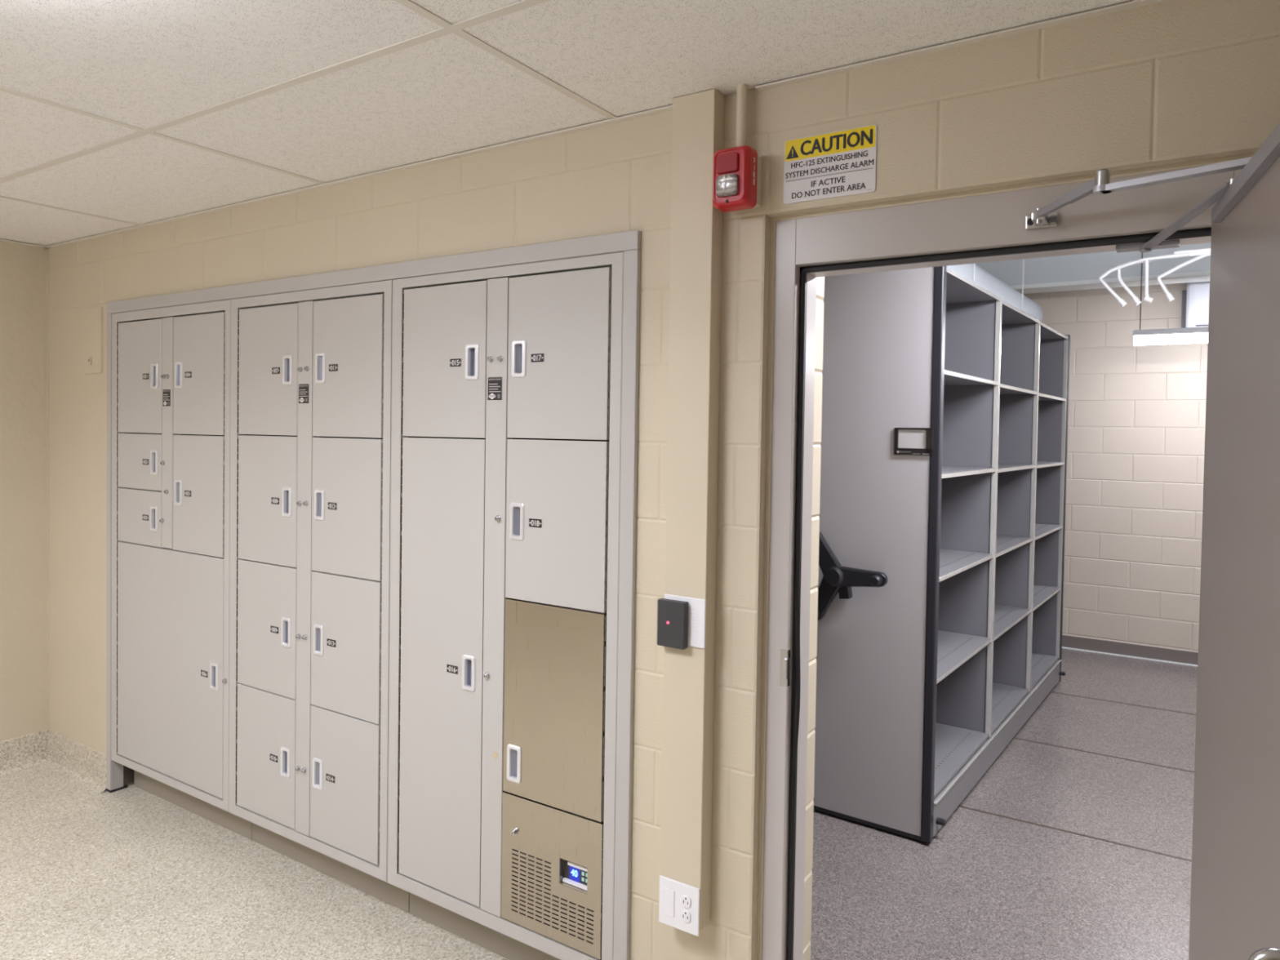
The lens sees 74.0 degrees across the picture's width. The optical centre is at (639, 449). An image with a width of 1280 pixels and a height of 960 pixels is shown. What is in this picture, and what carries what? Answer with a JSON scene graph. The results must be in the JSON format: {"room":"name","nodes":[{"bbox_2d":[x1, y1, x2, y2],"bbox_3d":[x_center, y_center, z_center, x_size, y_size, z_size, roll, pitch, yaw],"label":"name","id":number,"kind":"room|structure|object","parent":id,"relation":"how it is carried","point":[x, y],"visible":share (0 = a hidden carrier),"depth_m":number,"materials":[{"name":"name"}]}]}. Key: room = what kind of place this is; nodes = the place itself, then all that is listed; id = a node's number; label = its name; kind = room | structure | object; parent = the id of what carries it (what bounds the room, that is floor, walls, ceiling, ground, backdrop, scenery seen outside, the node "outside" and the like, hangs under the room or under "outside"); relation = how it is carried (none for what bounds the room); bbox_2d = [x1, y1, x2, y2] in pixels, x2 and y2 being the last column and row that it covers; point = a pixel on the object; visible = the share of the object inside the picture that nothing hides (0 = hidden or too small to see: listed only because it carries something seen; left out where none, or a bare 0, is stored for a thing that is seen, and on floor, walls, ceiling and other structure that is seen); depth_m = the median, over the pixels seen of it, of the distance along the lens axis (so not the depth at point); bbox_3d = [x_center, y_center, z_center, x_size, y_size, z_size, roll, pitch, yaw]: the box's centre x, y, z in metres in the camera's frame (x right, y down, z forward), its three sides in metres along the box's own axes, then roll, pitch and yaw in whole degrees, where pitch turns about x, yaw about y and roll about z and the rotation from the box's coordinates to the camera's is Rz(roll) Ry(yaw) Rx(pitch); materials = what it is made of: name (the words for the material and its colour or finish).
{"room":"evidence locker room","nodes":[
{"label":"evidence locker room","id":0,"kind":"room"},
{"bbox_2d":[0,240,47,741],"bbox_3d":[-4.082,0.234,2.345,0.120,2.614,4.304,2,2,33],"label":"wall","id":1,"kind":"structure","parent":0,"point":[23,268],"depth_m":4.03,"materials":[{"name":"paint"}]},
{"bbox_2d":[0,729,48,777],"bbox_3d":[-4.032,1.464,2.327,0.046,0.155,4.300,2,2,33],"label":"baseboard","id":2,"kind":"structure","parent":1,"relation":"attached to","point":[27,752],"depth_m":4.05,"materials":[{"name":"beige stone"}]},
{"bbox_2d":[0,0,1168,248],"bbox_3d":[0.272,-0.876,-0.481,10.200,0.126,4.300,2,2,33],"label":"ceiling","id":3,"kind":"structure","parent":0,"point":[117,116],"depth_m":2.01,"materials":[{"name":"tile"}]},
{"bbox_2d":[0,648,1197,959],"bbox_3d":[1.695,1.693,1.849,10.400,0.100,9.900,2,2,33],"label":"floor","id":4,"kind":"structure","parent":0,"point":[985,886],"depth_m":3.18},
{"bbox_2d":[111,299,251,839],"bbox_3d":[-1.875,0.477,3.666,0.904,2.135,0.360,2,2,33],"label":"locker","id":5,"kind":"object","parent":4,"relation":"on","point":[171,366],"visible":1,"depth_m":3.50,"materials":[{"name":"grey metal"}]},
{"bbox_2d":[228,280,409,912],"bbox_3d":[-1.114,0.500,3.175,0.904,2.135,0.360,2,2,33],"label":"locker","id":6,"kind":"object","parent":4,"relation":"on","point":[311,370],"visible":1,"depth_m":3.00,"materials":[{"name":"grey metal"}]},
{"bbox_2d":[387,252,623,959],"bbox_3d":[-0.351,0.523,2.683,0.904,2.135,0.360,2,2,33],"label":"locker","id":7,"kind":"object","parent":4,"relation":"on","point":[507,380],"visible":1,"depth_m":2.51,"materials":[{"name":"grey metal"}]},
{"bbox_2d":[813,266,1070,843],"bbox_3d":[1.644,0.403,4.743,0.909,2.341,2.969,2,2,36],"label":"shelving","id":8,"kind":"object","parent":4,"relation":"on","point":[944,444],"visible":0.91,"depth_m":3.65,"materials":[{"name":"grey metal"}]},
{"bbox_2d":[958,805,1191,861],"bbox_3d":[1.922,1.607,3.490,3.600,0.001,0.013,2,2,32],"label":"rail","id":9,"kind":"object","parent":4,"relation":"on","point":[958,806],"visible":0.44,"depth_m":3.55,"materials":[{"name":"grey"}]},
{"bbox_2d":[1013,737,1194,772],"bbox_3d":[2.501,1.595,4.387,3.600,0.001,0.013,2,2,32],"label":"rail","id":10,"kind":"object","parent":4,"relation":"on","point":[1013,737],"visible":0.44,"depth_m":4.43,"materials":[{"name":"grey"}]},
{"bbox_2d":[1049,691,1195,715],"bbox_3d":[3.070,1.584,5.269,3.600,0.001,0.013,2,2,32],"label":"rail","id":11,"kind":"object","parent":4,"relation":"on","point":[1050,691],"visible":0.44,"depth_m":5.30,"materials":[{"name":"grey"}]},
{"bbox_2d":[48,0,1279,959],"bbox_3d":[1.527,0.068,1.511,10.200,3.160,0.414,2,2,33],"label":"wall","id":12,"kind":"structure","parent":0,"point":[1169,82],"depth_m":2.19,"materials":[{"name":"beige paint"}]},
{"bbox_2d":[47,248,48,729],"bbox_3d":[-2.866,0.194,4.113,0.006,2.339,0.006,2,2,33],"label":"trim","id":13,"kind":"structure","parent":12,"relation":"attached to","point":[47,248],"depth_m":4.11,"materials":[{"name":"beige paint"}]},
{"bbox_2d":[42,729,106,793],"bbox_3d":[-1.317,1.489,3.107,3.765,0.155,0.046,2,2,33],"label":"baseboard","id":14,"kind":"structure","parent":12,"relation":"attached to","point":[86,766],"depth_m":3.96,"materials":[{"name":"beige stone"}]},
{"bbox_2d":[106,230,640,959],"bbox_3d":[-1.114,0.474,3.159,2.803,2.187,0.316,2,2,33],"label":"surround","id":15,"kind":"object","parent":12,"relation":"attached to","point":[118,775],"visible":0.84,"depth_m":2.30,"materials":[{"name":"grey paint"}]},
{"bbox_2d":[659,88,724,930],"bbox_3d":[0.130,0.158,2.150,0.120,2.082,0.056,2,2,33],"label":"chase","id":16,"kind":"object","parent":12,"relation":"attached to","point":[698,118],"visible":0.86,"depth_m":2.12,"materials":[{"name":"paint"}]},
{"bbox_2d":[658,875,700,936],"bbox_3d":[0.098,1.151,2.145,0.116,0.119,0.009,2,2,33],"label":"outlet plate","id":17,"kind":"object","parent":16,"relation":"attached to","point":[679,902],"visible":1,"depth_m":2.14,"materials":[{"name":"white plastic"}]},
{"bbox_2d":[680,909,690,923],"bbox_3d":[0.115,1.170,2.131,0.026,0.030,0.003,2,2,33],"label":"socket","id":18,"kind":"object","parent":17,"relation":"attached to","point":[685,913],"depth_m":2.13,"materials":[{"name":"white plastic"}]},
{"bbox_2d":[681,895,690,908],"bbox_3d":[0.115,1.133,2.130,0.026,0.030,0.003,2,2,33],"label":"socket","id":19,"kind":"object","parent":17,"relation":"attached to","point":[686,900],"depth_m":2.13,"materials":[{"name":"white plastic"}]},
{"bbox_2d":[657,594,706,649],"bbox_3d":[0.102,0.432,2.121,0.126,0.127,0.028,2,2,33],"label":"card reader","id":20,"kind":"object","parent":16,"relation":"attached to","point":[681,620],"visible":1,"depth_m":2.11,"materials":[{"name":"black plastic"}]},
{"bbox_2d":[689,606,697,631],"bbox_3d":[0.133,0.428,2.111,0.022,0.077,0.001,2,2,33],"label":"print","id":21,"kind":"object","parent":20,"relation":"attached to","point":[693,610],"depth_m":2.11,"materials":[{"name":"white plastic"}]},
{"bbox_2d":[712,145,762,212],"bbox_3d":[0.231,-0.647,2.036,0.100,0.142,0.120,2,2,33],"label":"fire alarm strobe","id":22,"kind":"object","parent":12,"relation":"attached to","point":[737,171],"visible":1,"depth_m":2.00,"materials":[{"name":"paint"}]},
{"bbox_2d":[715,151,738,174],"bbox_3d":[0.205,-0.676,2.003,0.056,0.044,0.008,2,2,33],"label":"grille","id":23,"kind":"object","parent":22,"relation":"attached to","point":[726,162],"depth_m":2.00,"materials":[{"name":"red plastic"}]},
{"bbox_2d":[735,83,747,146],"bbox_3d":[0.247,-0.797,2.057,0.033,0.204,0.033,2,2,33],"label":"conduit pipe","id":24,"kind":"object","parent":12,"relation":"attached to","point":[742,89],"visible":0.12,"depth_m":2.05,"materials":[{"name":"metal"}]},
{"bbox_2d":[783,124,877,204],"bbox_3d":[0.438,-0.660,1.971,0.223,0.151,0.004,2,2,33],"label":"caution sign","id":25,"kind":"object","parent":12,"relation":"attached to","point":[839,163],"visible":1,"depth_m":1.97,"materials":[{"name":"white plastic"}]},
{"bbox_2d":[756,152,1255,959],"bbox_3d":[0.754,0.533,1.886,1.005,2.188,0.115,2,2,33],"label":"trim","id":26,"kind":"structure","parent":12,"relation":"attached to","point":[988,224],"depth_m":2.08,"materials":[{"name":"grey paint"}]},
{"bbox_2d":[1026,156,1252,229],"bbox_3d":[0.994,-0.418,1.530,0.240,0.203,0.594,0,1,-20],"label":"door closer","id":27,"kind":"object","parent":26,"relation":"attached to","point":[1043,217],"depth_m":1.58,"materials":[{"name":"silver metal"}]},
{"bbox_2d":[1115,121,1279,253],"bbox_3d":[0.917,-0.413,1.336,0.115,0.041,0.852,1,1,16],"label":"door closer","id":28,"kind":"object","parent":12,"relation":"attached to","point":[1229,194],"visible":1,"depth_m":1.39,"materials":[{"name":"grey metal"}]},
{"bbox_2d":[1188,155,1279,959],"bbox_3d":[0.876,0.606,1.240,0.106,2.052,0.814,2,1,26],"label":"door","id":29,"kind":"structure","parent":12,"relation":"in","point":[1235,896],"depth_m":1.28,"materials":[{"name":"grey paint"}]},
{"bbox_2d":[1022,282,1208,652],"bbox_3d":[3.856,-0.011,6.412,8.000,3.160,0.150,2,2,33],"label":"wall","id":30,"kind":"structure","parent":0,"point":[1136,419],"depth_m":6.42,"materials":[{"name":"white brick"}]},
{"bbox_2d":[1062,635,1198,666],"bbox_3d":[3.785,1.520,6.375,8.000,0.098,0.024,2,2,33],"label":"baseboard","id":31,"kind":"structure","parent":30,"relation":"attached to","point":[1133,651],"depth_m":6.42,"materials":[{"name":"grey plastic"}]},
{"bbox_2d":[1181,280,1209,328],"bbox_3d":[4.276,-0.987,5.872,0.900,0.430,0.280,2,2,33],"label":"air conditioner","id":32,"kind":"object","parent":30,"relation":"attached to","point":[1195,300],"visible":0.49,"depth_m":5.96,"materials":[{"name":"white"}]},
{"bbox_3d":[2.457,-1.511,4.171,8.000,0.100,5.100,2,2,33],"label":"ceiling","id":33,"kind":"structure","parent":0,"visible":0},
{"bbox_2d":[946,258,1043,322],"bbox_3d":[1.459,-1.129,4.266,0.380,0.699,3.970,2,2,36],"label":"linear light","id":34,"kind":"object","parent":33,"relation":"hanging from","point":[973,273],"visible":0.12,"depth_m":4.72,"materials":[{"name":"white metal"}]},
{"bbox_2d":[975,242,1210,293],"bbox_3d":[3.473,-1.308,5.756,8.000,0.348,0.360,2,2,33],"label":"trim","id":35,"kind":"structure","parent":33,"relation":"attached to","point":[1078,271],"depth_m":5.88,"materials":[{"name":"white paint"}]},
{"bbox_2d":[1098,248,1210,306],"bbox_3d":[2.711,-1.102,4.339,0.634,0.717,0.090,2,2,33],"label":"hooks","id":36,"kind":"object","parent":33,"relation":"hanging from","point":[1205,252],"visible":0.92,"depth_m":4.37,"materials":[{"name":"white metal"}]},
{"bbox_2d":[1132,252,1208,346],"bbox_3d":[3.770,-1.069,5.258,1.228,0.794,0.120,2,2,33],"label":"linear light","id":37,"kind":"object","parent":33,"relation":"hanging from","point":[1189,335],"visible":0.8,"depth_m":5.45,"materials":[{"name":"grey metal"}]},
{"bbox_2d":[1133,333,1208,345],"bbox_3d":[3.764,-0.701,5.266,1.210,0.058,0.116,2,2,33],"label":"diffuser","id":38,"kind":"object","parent":37,"relation":"attached to","point":[1140,339],"depth_m":5.45,"materials":[{"name":"white plastic"}]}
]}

